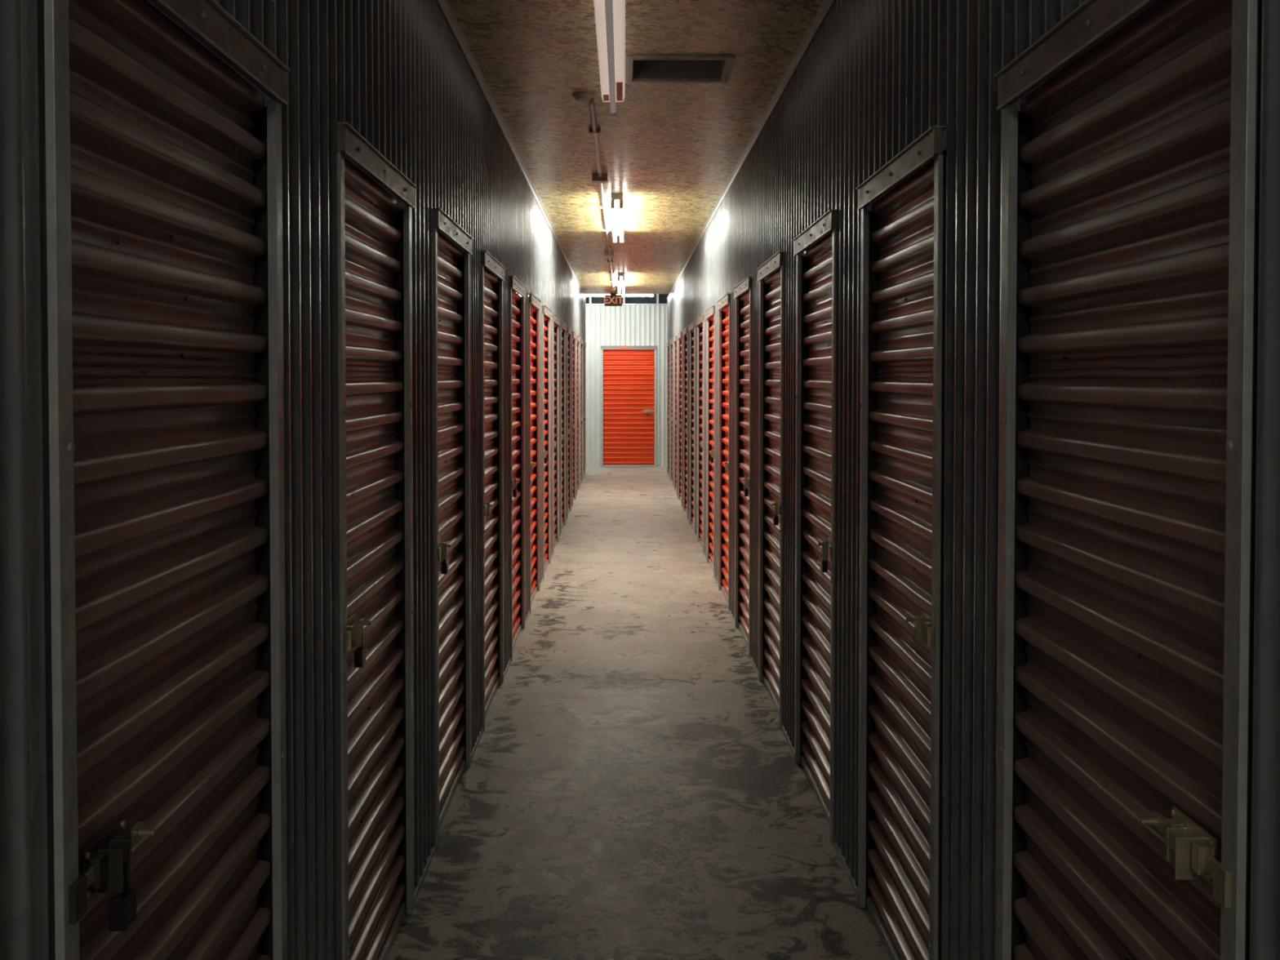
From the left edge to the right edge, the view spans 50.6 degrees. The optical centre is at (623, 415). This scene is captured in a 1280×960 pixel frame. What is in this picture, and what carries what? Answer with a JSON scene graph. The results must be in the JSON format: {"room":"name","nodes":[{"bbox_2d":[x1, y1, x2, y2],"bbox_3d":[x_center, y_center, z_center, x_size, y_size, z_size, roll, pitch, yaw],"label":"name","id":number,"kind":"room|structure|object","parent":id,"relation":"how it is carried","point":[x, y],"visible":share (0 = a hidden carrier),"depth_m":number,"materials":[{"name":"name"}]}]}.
{"room":"storage unit corridor","nodes":[
{"label":"storage unit corridor","id":0,"kind":"room"},
{"bbox_2d":[0,0,585,959],"bbox_3d":[-0.644,-0.110,8.950,0.011,2.920,26.900,0,2,0],"label":"wall","id":1,"kind":"structure","parent":0,"point":[397,72],"depth_m":2.85,"materials":[{"name":"metal"}]},
{"bbox_2d":[69,817,155,931],"bbox_3d":[-0.634,0.583,1.674,0.036,0.118,0.265,0,2,0],"label":"latch","id":2,"kind":"object","parent":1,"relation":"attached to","point":[104,862],"visible":1,"depth_m":1.67,"materials":[{"name":"metal"}]},
{"bbox_2d":[37,0,290,959],"bbox_3d":[-0.667,0.459,2.029,0.103,2.169,1.012,0,2,0],"label":"frame","id":3,"kind":"object","parent":1,"relation":"attached to","point":[207,21],"visible":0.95,"depth_m":1.56,"materials":[{"name":"metal"}]},
{"bbox_2d":[68,0,271,959],"bbox_3d":[-0.667,0.484,2.029,0.027,2.120,0.944,0,2,0],"label":"roll-up door","id":4,"kind":"structure","parent":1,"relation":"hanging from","point":[164,198],"depth_m":1.98,"materials":[{"name":"paint"}]},
{"bbox_2d":[344,613,371,667],"bbox_3d":[-0.634,0.540,3.198,0.036,0.118,0.265,0,2,0],"label":"latch","id":5,"kind":"object","parent":1,"relation":"attached to","point":[353,637],"visible":1,"depth_m":3.19,"materials":[{"name":"metal"}]},
{"bbox_2d":[344,157,404,959],"bbox_3d":[-0.667,0.441,3.553,0.026,2.120,0.944,0,2,0],"label":"roll-up door","id":6,"kind":"structure","parent":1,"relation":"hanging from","point":[375,896],"depth_m":3.60,"materials":[{"name":"paint"}]},
{"bbox_2d":[337,121,416,959],"bbox_3d":[-0.667,0.416,3.552,0.103,2.169,1.012,0,2,0],"label":"frame","id":7,"kind":"object","parent":1,"relation":"attached to","point":[352,145],"visible":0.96,"depth_m":3.99,"materials":[{"name":"metal"}]},
{"bbox_2d":[437,538,450,574],"bbox_3d":[-0.634,0.497,4.721,0.036,0.118,0.265,0,2,0],"label":"latch","id":8,"kind":"object","parent":1,"relation":"attached to","point":[442,549],"visible":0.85,"depth_m":4.72,"materials":[{"name":"metal"}]},
{"bbox_2d":[437,231,465,810],"bbox_3d":[-0.667,0.399,5.076,0.028,2.120,0.944,0,2,0],"label":"roller door","id":9,"kind":"structure","parent":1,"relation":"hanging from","point":[451,689],"depth_m":5.18,"materials":[{"name":"paint"}]},
{"bbox_2d":[431,207,473,848],"bbox_3d":[-0.667,0.374,5.075,0.103,2.169,1.012,0,2,0],"label":"frame","id":10,"kind":"object","parent":1,"relation":"attached to","point":[443,223],"visible":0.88,"depth_m":5.51,"materials":[{"name":"metal"}]},
{"bbox_2d":[463,250,506,731],"bbox_3d":[-0.667,0.331,6.599,0.103,2.169,1.012,0,2,0],"label":"frame","id":11,"kind":"object","parent":1,"relation":"attached to","point":[488,261],"visible":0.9,"depth_m":7.04,"materials":[{"name":"metal"}]},
{"bbox_2d":[484,500,492,515],"bbox_3d":[-0.635,0.429,6.244,0.034,0.066,0.265,0,2,0],"label":"latch","id":12,"kind":"object","parent":1,"relation":"attached to","point":[486,507],"visible":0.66,"depth_m":6.24,"materials":[{"name":"metal"}]},
{"bbox_2d":[480,264,498,702],"bbox_3d":[-0.667,0.356,6.599,0.027,2.120,0.944,0,2,0],"label":"roller door","id":13,"kind":"structure","parent":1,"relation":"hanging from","point":[491,672],"depth_m":6.78,"materials":[{"name":"paint"}]},
{"bbox_2d":[413,478,583,905],"bbox_3d":[-0.643,1.339,8.991,0.014,0.022,26.900,0,2,0],"label":"baseboard","id":14,"kind":"structure","parent":1,"relation":"attached to","point":[421,878],"depth_m":4.54,"materials":[{"name":"metal"}]},
{"bbox_2d":[496,275,526,661],"bbox_3d":[-0.667,0.289,8.122,0.103,2.169,1.012,0,2,0],"label":"frame","id":15,"kind":"object","parent":1,"relation":"attached to","point":[517,286],"visible":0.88,"depth_m":8.60,"materials":[{"name":"metal"}]},
{"bbox_2d":[437,0,585,298],"bbox_3d":[-0.635,-1.554,8.910,0.034,0.030,26.900,0,2,0],"label":"trim","id":16,"kind":"structure","parent":1,"relation":"attached to","point":[444,4],"depth_m":6.49,"materials":[{"name":"grey metal"}]},
{"bbox_2d":[511,478,517,497],"bbox_3d":[-0.634,0.412,7.768,0.036,0.118,0.265,0,2,0],"label":"latch","id":17,"kind":"object","parent":1,"relation":"attached to","point":[513,481],"visible":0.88,"depth_m":7.77,"materials":[{"name":"metal"}]},
{"bbox_2d":[511,289,520,638],"bbox_3d":[-0.667,0.314,8.123,0.026,2.120,0.944,0,2,0],"label":"roller door","id":18,"kind":"structure","parent":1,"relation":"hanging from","point":[515,296],"depth_m":8.34,"materials":[{"name":"paint"}]},
{"bbox_2d":[520,293,541,613],"bbox_3d":[-0.667,0.246,9.646,0.103,2.169,1.012,0,2,0],"label":"frame","id":19,"kind":"object","parent":1,"relation":"attached to","point":[534,300],"visible":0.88,"depth_m":10.11,"materials":[{"name":"metal"}]},
{"bbox_2d":[530,462,534,470],"bbox_3d":[-0.635,0.344,9.291,0.034,0.066,0.265,0,2,0],"label":"latch","id":20,"kind":"object","parent":1,"relation":"attached to","point":[532,464],"visible":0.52,"depth_m":9.29,"materials":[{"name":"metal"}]},
{"bbox_2d":[530,304,536,594],"bbox_3d":[-0.667,0.271,9.646,0.028,2.120,0.944,0,2,0],"label":"roller door","id":21,"kind":"structure","parent":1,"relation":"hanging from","point":[533,452],"depth_m":9.89,"materials":[{"name":"paint"}]},
{"bbox_2d":[535,305,552,579],"bbox_3d":[-0.667,0.204,11.169,0.103,2.169,1.012,0,2,0],"label":"frame","id":22,"kind":"object","parent":1,"relation":"attached to","point":[547,312],"visible":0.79,"depth_m":11.64,"materials":[{"name":"metal"}]},
{"bbox_2d":[543,449,546,463],"bbox_3d":[-0.634,0.327,10.815,0.036,0.118,0.265,0,2,0],"label":"latch","id":23,"kind":"object","parent":1,"relation":"attached to","point":[544,451],"visible":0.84,"depth_m":10.81,"materials":[{"name":"metal"}]},
{"bbox_2d":[543,314,547,563],"bbox_3d":[-0.667,0.229,11.170,0.027,2.120,0.944,0,2,0],"label":"roller door","id":24,"kind":"structure","parent":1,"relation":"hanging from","point":[545,318],"depth_m":11.46,"materials":[{"name":"paint"}]},
{"bbox_2d":[546,314,559,555],"bbox_3d":[-0.667,0.161,12.692,0.103,2.169,1.012,0,2,0],"label":"frame","id":25,"kind":"object","parent":1,"relation":"attached to","point":[556,319],"visible":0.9,"depth_m":13.15,"materials":[{"name":"metal"}]},
{"bbox_2d":[553,322,556,540],"bbox_3d":[-0.667,0.186,12.693,0.026,2.120,0.944,0,2,0],"label":"roller door","id":26,"kind":"structure","parent":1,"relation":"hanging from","point":[554,324],"depth_m":12.98,"materials":[{"name":"paint"}]},
{"bbox_2d":[554,440,556,453],"bbox_3d":[-0.634,0.285,12.338,0.036,0.118,0.265,0,2,0],"label":"latch","id":27,"kind":"object","parent":1,"relation":"attached to","point":[555,442],"visible":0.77,"depth_m":12.34,"materials":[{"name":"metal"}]},
{"bbox_2d":[554,320,567,533],"bbox_3d":[-0.667,0.119,14.216,0.103,2.169,1.012,0,2,0],"label":"frame","id":28,"kind":"object","parent":1,"relation":"attached to","point":[563,325],"visible":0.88,"depth_m":14.68,"materials":[{"name":"metal"}]},
{"bbox_2d":[561,328,564,523],"bbox_3d":[-0.667,0.144,14.217,0.028,2.120,0.944,0,2,0],"label":"roller door","id":29,"kind":"structure","parent":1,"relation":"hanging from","point":[562,502],"depth_m":14.50,"materials":[{"name":"paint"}]},
{"bbox_2d":[562,326,572,519],"bbox_3d":[-0.667,0.076,15.739,0.103,2.169,1.012,0,2,0],"label":"frame","id":30,"kind":"object","parent":1,"relation":"attached to","point":[569,330],"visible":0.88,"depth_m":16.20,"materials":[{"name":"metal"}]},
{"bbox_2d":[568,333,568,507],"bbox_3d":[-0.667,0.101,15.740,0.027,2.120,0.944,0,2,0],"label":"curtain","id":31,"kind":"object","parent":1,"relation":"hanging from","point":[568,334],"visible":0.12,"depth_m":16.02,"materials":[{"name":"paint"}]},
{"bbox_2d":[573,337,573,496],"bbox_3d":[-0.667,0.058,17.263,0.026,2.120,0.944,0,2,0],"label":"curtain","id":32,"kind":"object","parent":1,"relation":"hanging from","point":[573,338],"visible":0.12,"depth_m":17.59,"materials":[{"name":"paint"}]},
{"bbox_2d":[572,331,577,505],"bbox_3d":[-0.667,0.034,17.263,0.103,2.169,1.012,0,2,0],"label":"frame","id":33,"kind":"object","parent":1,"relation":"attached to","point":[574,334],"visible":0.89,"depth_m":17.73,"materials":[{"name":"metal"}]},
{"bbox_2d":[577,341,577,486],"bbox_3d":[-0.667,0.016,18.787,0.028,2.120,0.944,0,2,0],"label":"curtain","id":34,"kind":"object","parent":1,"relation":"hanging from","point":[577,341],"visible":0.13,"depth_m":19.12,"materials":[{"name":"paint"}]},
{"bbox_2d":[576,335,580,494],"bbox_3d":[-0.667,-0.009,18.786,0.103,2.169,1.012,0,2,0],"label":"frame","id":35,"kind":"object","parent":1,"relation":"attached to","point":[578,338],"visible":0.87,"depth_m":19.23,"materials":[{"name":"metal"}]},
{"bbox_2d":[580,338,583,486],"bbox_3d":[-0.667,-0.052,20.309,0.103,2.169,1.012,0,2,0],"label":"frame","id":36,"kind":"object","parent":1,"relation":"attached to","point":[581,340],"visible":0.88,"depth_m":20.76,"materials":[{"name":"metal"}]},
{"bbox_2d":[583,346,584,471],"bbox_3d":[-0.667,-0.069,21.834,0.026,2.120,0.944,0,2,0],"label":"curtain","id":37,"kind":"object","parent":1,"relation":"hanging from","point":[584,346],"visible":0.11,"depth_m":22.25,"materials":[{"name":"paint"}]},
{"bbox_2d":[583,341,586,475],"bbox_3d":[-0.667,-0.094,21.833,0.103,2.169,1.012,0,2,0],"label":"frame","id":38,"kind":"object","parent":1,"relation":"attached to","point":[584,342],"visible":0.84,"depth_m":22.31,"materials":[{"name":"metal"}]},
{"bbox_2d":[585,304,666,466],"bbox_3d":[0.000,-0.526,24.189,8.000,2.900,0.011,0,2,0],"label":"wall","id":39,"kind":"structure","parent":0,"point":[624,325],"depth_m":24.17,"materials":[{"name":"white metal"}]},
{"bbox_2d":[618,346,629,348],"bbox_3d":[0.000,-1.213,24.142,0.200,0.037,0.005,0,2,0],"label":"label","id":40,"kind":"object","parent":39,"relation":"attached to","point":[620,347],"visible":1,"depth_m":24.14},
{"bbox_2d":[600,345,657,466],"bbox_3d":[0.085,-0.161,24.220,1.012,2.169,0.103,0,2,0],"label":"frame","id":41,"kind":"object","parent":39,"relation":"attached to","point":[602,347],"visible":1,"depth_m":24.18,"materials":[{"name":"metal"}]},
{"bbox_2d":[603,349,654,465],"bbox_3d":[0.085,-0.136,24.221,0.944,2.120,0.026,0,2,0],"label":"roller door","id":42,"kind":"structure","parent":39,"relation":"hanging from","point":[628,375],"depth_m":24.23,"materials":[{"name":"paint"}]},
{"bbox_2d":[641,409,656,416],"bbox_3d":[0.443,-0.046,24.191,0.265,0.118,0.036,0,2,0],"label":"latch","id":43,"kind":"object","parent":39,"relation":"attached to","point":[646,411],"visible":1,"depth_m":24.19,"materials":[{"name":"metal"}]},
{"bbox_2d":[585,292,745,305],"bbox_3d":[0.110,-2.198,24.168,8.220,0.455,0.080,0,2,0],"label":"trim","id":44,"kind":"structure","parent":39,"relation":"attached to","point":[657,295],"depth_m":24.16,"materials":[{"name":"metal"}]},
{"bbox_2d":[518,293,742,303],"bbox_3d":[0.000,-2.200,24.323,8.200,0.460,0.050,0,2,0],"label":"wall","id":45,"kind":"structure","parent":0,"point":[662,297],"depth_m":24.30,"materials":[{"name":"metal"}]},
{"bbox_2d":[584,294,604,296],"bbox_3d":[-0.492,-2.015,22.803,0.329,0.014,0.092,0,2,0],"label":"fluorescent light fixture","id":46,"kind":"object","parent":45,"relation":"hanging from","point":[584,295],"depth_m":22.76,"materials":[{"name":"metal"}]},
{"bbox_2d":[622,293,654,296],"bbox_3d":[0.242,-2.022,22.802,0.535,0.027,0.092,0,2,0],"label":"fluorescent light fixture","id":47,"kind":"object","parent":45,"relation":"hanging from","point":[653,295],"depth_m":22.76,"materials":[{"name":"metal"}]},
{"bbox_2d":[447,0,823,293],"bbox_3d":[0.040,-1.564,8.360,1.560,0.020,26.000,0,2,0],"label":"ceiling","id":48,"kind":"structure","parent":0,"point":[671,149],"depth_m":6.70,"materials":[{"name":"brown wood"}]},
{"bbox_2d":[572,92,594,101],"bbox_3d":[-0.190,-1.484,6.321,0.100,0.025,0.100,0,2,0],"label":"smoke detector","id":49,"kind":"object","parent":48,"relation":"attached to","point":[580,96],"visible":1,"depth_m":6.29,"materials":[{"name":"plastic"}]},
{"bbox_2d":[588,99,615,293],"bbox_3d":[-0.155,-1.676,13.633,0.110,0.048,14.450,0,2,0],"label":"conduit","id":50,"kind":"object","parent":48,"relation":"attached to","point":[600,178],"visible":0.99,"depth_m":8.76,"materials":[{"name":"metal"}]},
{"bbox_2d":[593,0,625,115],"bbox_3d":[-0.050,-1.407,5.038,0.110,0.106,2.474,0,2,0],"label":"fluorescent light fixture","id":51,"kind":"object","parent":48,"relation":"attached to","point":[610,15],"visible":1,"depth_m":5.21,"materials":[{"name":"metal"}]},
{"bbox_2d":[604,293,623,306],"bbox_3d":[-0.161,-1.807,21.105,0.302,0.204,0.044,0,2,0],"label":"exit sign","id":52,"kind":"object","parent":48,"relation":"hanging from","point":[611,300],"visible":0.98,"depth_m":21.09,"materials":[{"name":"red plastic"}]},
{"bbox_2d":[610,193,623,242],"bbox_3d":[-0.050,-1.572,10.935,0.092,0.106,2.474,0,2,0],"label":"fluorescent light fixture","id":53,"kind":"object","parent":48,"relation":"attached to","point":[616,201],"visible":1,"depth_m":10.36,"materials":[{"name":"metal"}]},
{"bbox_2d":[617,272,624,293],"bbox_3d":[-0.035,-1.776,18.258,0.092,0.106,2.424,0,2,0],"label":"fluorescent light fixture","id":54,"kind":"object","parent":48,"relation":"attached to","point":[620,275],"visible":1,"depth_m":17.49,"materials":[{"name":"metal"}]},
{"bbox_2d":[625,55,736,82],"bbox_3d":[0.233,-1.651,5.776,0.455,0.362,0.460,0,2,0],"label":"ceiling vent","id":55,"kind":"object","parent":48,"relation":"in","point":[638,68],"depth_m":5.97,"materials":[{"name":"black metal"}]},
{"bbox_2d":[386,466,890,959],"bbox_3d":[0.000,1.373,9.942,8.200,0.100,29.000,0,2,0],"label":"floor","id":56,"kind":"structure","parent":0,"point":[633,788],"depth_m":5.21,"materials":[{"name":"concrete"}]},
{"bbox_2d":[667,0,1279,959],"bbox_3d":[0.725,-0.110,8.950,0.011,2.920,26.900,0,2,0],"label":"wall","id":57,"kind":"structure","parent":0,"point":[874,76],"depth_m":3.02,"materials":[{"name":"metal"}]},
{"bbox_2d":[666,341,669,478],"bbox_3d":[0.748,-0.095,21.878,0.103,2.169,1.012,0,2,0],"label":"frame","id":58,"kind":"object","parent":57,"relation":"attached to","point":[668,342],"visible":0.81,"depth_m":22.34,"materials":[{"name":"metal"}]},
{"bbox_2d":[666,297,668,346],"bbox_3d":[0.742,-0.485,22.378,0.056,2.920,0.065,0,2,0],"label":"trim","id":59,"kind":"structure","parent":57,"relation":"attached to","point":[667,297],"depth_m":22.31,"materials":[{"name":"grey metal"}]},
{"bbox_2d":[668,346,669,454],"bbox_3d":[0.747,-0.070,21.879,0.028,2.120,0.944,0,2,0],"label":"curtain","id":60,"kind":"object","parent":57,"relation":"hanging from","point":[668,346],"visible":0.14,"depth_m":22.17,"materials":[{"name":"paint"}]},
{"bbox_2d":[671,343,672,478],"bbox_3d":[0.747,-0.028,20.355,0.026,2.120,0.944,0,2,0],"label":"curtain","id":61,"kind":"object","parent":57,"relation":"hanging from","point":[672,344],"visible":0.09,"depth_m":20.64,"materials":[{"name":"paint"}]},
{"bbox_2d":[669,338,676,482],"bbox_3d":[0.748,-0.053,20.355,0.103,2.169,1.012,0,2,0],"label":"frame","id":62,"kind":"object","parent":57,"relation":"attached to","point":[671,341],"visible":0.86,"depth_m":20.81,"materials":[{"name":"metal"}]},
{"bbox_2d":[675,341,676,487],"bbox_3d":[0.747,0.015,18.832,0.027,2.120,0.944,0,2,0],"label":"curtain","id":63,"kind":"object","parent":57,"relation":"hanging from","point":[676,341],"visible":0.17,"depth_m":19.06,"materials":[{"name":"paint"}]},
{"bbox_2d":[672,335,682,493],"bbox_3d":[0.748,-0.010,18.831,0.103,2.169,1.012,0,2,0],"label":"frame","id":64,"kind":"object","parent":57,"relation":"attached to","point":[675,338],"visible":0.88,"depth_m":19.31,"materials":[{"name":"metal"}]},
{"bbox_2d":[680,337,681,495],"bbox_3d":[0.747,0.057,17.308,0.028,2.120,0.944,0,2,0],"label":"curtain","id":65,"kind":"object","parent":57,"relation":"hanging from","point":[681,337],"visible":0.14,"depth_m":17.66,"materials":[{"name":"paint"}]},
{"bbox_2d":[676,331,685,506],"bbox_3d":[0.748,0.032,17.308,0.103,2.169,1.012,0,2,0],"label":"frame","id":66,"kind":"object","parent":57,"relation":"attached to","point":[680,334],"visible":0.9,"depth_m":17.77,"materials":[{"name":"metal"}]},
{"bbox_2d":[681,327,688,519],"bbox_3d":[0.748,0.075,15.784,0.103,2.169,1.012,0,2,0],"label":"frame","id":67,"kind":"object","parent":57,"relation":"attached to","point":[685,331],"visible":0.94,"depth_m":16.25,"materials":[{"name":"metal"}]},
{"bbox_2d":[684,333,687,507],"bbox_3d":[0.747,0.100,15.785,0.026,2.120,0.944,0,2,0],"label":"roller door","id":68,"kind":"structure","parent":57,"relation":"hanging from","point":[686,380],"depth_m":16.04,"materials":[{"name":"paint"}]},
{"bbox_2d":[691,328,693,523],"bbox_3d":[0.747,0.142,14.261,0.027,2.120,0.944,0,2,0],"label":"roller door","id":69,"kind":"structure","parent":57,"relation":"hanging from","point":[692,330],"depth_m":14.54,"materials":[{"name":"paint"}]},
{"bbox_2d":[688,321,699,534],"bbox_3d":[0.748,0.117,14.261,0.103,2.169,1.012,0,2,0],"label":"frame","id":70,"kind":"object","parent":57,"relation":"attached to","point":[691,326],"visible":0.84,"depth_m":14.73,"materials":[{"name":"metal"}]},
{"bbox_2d":[699,322,702,540],"bbox_3d":[0.747,0.185,12.738,0.028,2.120,0.944,0,2,0],"label":"roller door","id":71,"kind":"structure","parent":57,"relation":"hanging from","point":[700,324],"depth_m":13.03,"materials":[{"name":"paint"}]},
{"bbox_2d":[699,440,702,453],"bbox_3d":[0.715,0.283,12.383,0.036,0.118,0.265,0,2,0],"label":"latch","id":72,"kind":"object","parent":57,"relation":"attached to","point":[701,442],"visible":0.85,"depth_m":12.38,"materials":[{"name":"metal"}]},
{"bbox_2d":[695,314,712,553],"bbox_3d":[0.748,0.160,12.737,0.103,2.169,1.012,0,2,0],"label":"frame","id":73,"kind":"object","parent":57,"relation":"attached to","point":[700,319],"visible":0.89,"depth_m":13.21,"materials":[{"name":"metal"}]},
{"bbox_2d":[709,314,714,564],"bbox_3d":[0.747,0.227,11.215,0.026,2.120,0.944,0,2,0],"label":"roller door","id":74,"kind":"structure","parent":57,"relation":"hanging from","point":[712,317],"depth_m":11.50,"materials":[{"name":"paint"}]},
{"bbox_2d":[710,449,713,463],"bbox_3d":[0.715,0.326,10.860,0.036,0.118,0.265,0,2,0],"label":"latch","id":75,"kind":"object","parent":57,"relation":"attached to","point":[712,451],"visible":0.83,"depth_m":10.86,"materials":[{"name":"metal"}]},
{"bbox_2d":[705,305,723,579],"bbox_3d":[0.748,0.203,11.214,0.103,2.169,1.012,0,2,0],"label":"frame","id":76,"kind":"object","parent":57,"relation":"attached to","point":[710,311],"visible":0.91,"depth_m":11.68,"materials":[{"name":"metal"}]},
{"bbox_2d":[721,303,728,595],"bbox_3d":[0.747,0.270,9.691,0.027,2.120,0.944,0,2,0],"label":"roller door","id":77,"kind":"structure","parent":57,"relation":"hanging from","point":[726,309],"depth_m":9.92,"materials":[{"name":"paint"}]},
{"bbox_2d":[724,461,728,470],"bbox_3d":[0.716,0.343,9.336,0.034,0.066,0.265,0,2,0],"label":"latch","id":78,"kind":"object","parent":57,"relation":"attached to","point":[726,463],"visible":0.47,"depth_m":9.33,"materials":[{"name":"metal"}]},
{"bbox_2d":[716,293,740,612],"bbox_3d":[0.748,0.245,9.691,0.103,2.169,1.012,0,2,0],"label":"frame","id":79,"kind":"object","parent":57,"relation":"attached to","point":[725,300],"visible":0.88,"depth_m":10.15,"materials":[{"name":"metal"}]},
{"bbox_2d":[738,287,752,638],"bbox_3d":[0.747,0.312,8.168,0.028,2.120,0.944,0,2,0],"label":"roller door","id":80,"kind":"structure","parent":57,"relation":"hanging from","point":[744,465],"depth_m":8.36,"materials":[{"name":"paint"}]},
{"bbox_2d":[743,475,749,496],"bbox_3d":[0.715,0.411,7.813,0.036,0.118,0.265,0,2,0],"label":"latch","id":81,"kind":"object","parent":57,"relation":"attached to","point":[747,480],"visible":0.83,"depth_m":7.81,"materials":[{"name":"metal"}]},
{"bbox_2d":[733,276,764,659],"bbox_3d":[0.748,0.288,8.167,0.103,2.169,1.012,0,2,0],"label":"frame","id":82,"kind":"object","parent":57,"relation":"attached to","point":[745,285],"visible":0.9,"depth_m":8.61,"materials":[{"name":"metal"}]},
{"bbox_2d":[667,0,833,297],"bbox_3d":[0.715,-1.554,8.910,0.034,0.030,26.900,0,2,0],"label":"trim","id":83,"kind":"structure","parent":57,"relation":"attached to","point":[825,5],"depth_m":6.49,"materials":[{"name":"grey metal"}]},
{"bbox_2d":[669,478,857,899],"bbox_3d":[0.723,1.339,8.991,0.014,0.022,26.900,0,2,0],"label":"baseboard","id":84,"kind":"structure","parent":57,"relation":"attached to","point":[842,859],"depth_m":4.60,"materials":[{"name":"metal"}]},
{"bbox_2d":[756,251,783,728],"bbox_3d":[0.748,0.330,6.644,0.103,2.169,1.012,0,2,0],"label":"frame","id":85,"kind":"object","parent":57,"relation":"attached to","point":[775,262],"visible":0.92,"depth_m":7.10,"materials":[{"name":"metal"}]},
{"bbox_2d":[763,267,780,702],"bbox_3d":[0.747,0.355,6.644,0.026,2.120,0.944,0,2,0],"label":"roller door","id":86,"kind":"structure","parent":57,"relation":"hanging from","point":[771,653],"depth_m":6.80,"materials":[{"name":"paint"}]},
{"bbox_2d":[771,498,780,525],"bbox_3d":[0.715,0.454,6.290,0.036,0.118,0.265,0,2,0],"label":"latch","id":87,"kind":"object","parent":57,"relation":"attached to","point":[777,506],"visible":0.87,"depth_m":6.29,"materials":[{"name":"metal"}]},
{"bbox_2d":[792,208,836,844],"bbox_3d":[0.748,0.373,5.120,0.103,2.169,1.012,0,2,0],"label":"frame","id":88,"kind":"object","parent":57,"relation":"attached to","point":[825,224],"visible":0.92,"depth_m":5.57,"materials":[{"name":"metal"}]},
{"bbox_2d":[800,231,832,807],"bbox_3d":[0.747,0.398,5.121,0.027,2.120,0.944,0,2,0],"label":"roller door","id":89,"kind":"structure","parent":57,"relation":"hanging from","point":[816,708],"depth_m":5.22,"materials":[{"name":"paint"}]},
{"bbox_2d":[817,537,831,572],"bbox_3d":[0.715,0.496,4.766,0.036,0.118,0.265,0,2,0],"label":"latch","id":90,"kind":"object","parent":57,"relation":"attached to","point":[826,544],"visible":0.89,"depth_m":4.76,"materials":[{"name":"metal"}]},
{"bbox_2d":[855,125,946,959],"bbox_3d":[0.748,0.415,3.597,0.103,2.169,1.012,0,2,0],"label":"frame","id":91,"kind":"object","parent":57,"relation":"attached to","point":[926,148],"visible":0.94,"depth_m":3.64,"materials":[{"name":"metal"}]},
{"bbox_2d":[866,151,946,959],"bbox_3d":[0.747,0.440,3.598,0.028,2.120,0.944,0,2,0],"label":"roller door","id":92,"kind":"structure","parent":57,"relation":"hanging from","point":[900,802],"depth_m":3.62,"materials":[{"name":"paint"}]},
{"bbox_2d":[906,609,933,648],"bbox_3d":[0.716,0.513,3.242,0.034,0.066,0.265,0,2,0],"label":"latch","id":93,"kind":"object","parent":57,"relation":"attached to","point":[923,631],"visible":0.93,"depth_m":3.24,"materials":[{"name":"metal"}]},
{"bbox_2d":[1013,0,1231,959],"bbox_3d":[0.747,0.483,2.074,0.026,2.120,0.944,0,2,0],"label":"roller door","id":94,"kind":"structure","parent":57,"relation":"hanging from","point":[1128,152],"depth_m":2.02,"materials":[{"name":"paint"}]},
{"bbox_2d":[994,0,1262,959],"bbox_3d":[0.748,0.458,2.074,0.103,2.169,1.012,0,2,0],"label":"frame","id":95,"kind":"object","parent":57,"relation":"attached to","point":[1092,22],"visible":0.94,"depth_m":1.61,"materials":[{"name":"metal"}]},
{"bbox_2d":[1139,806,1231,908],"bbox_3d":[0.716,0.555,1.719,0.034,0.066,0.265,0,2,0],"label":"latch","id":96,"kind":"object","parent":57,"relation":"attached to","point":[1193,850],"visible":0.98,"depth_m":1.71,"materials":[{"name":"metal"}]}
]}

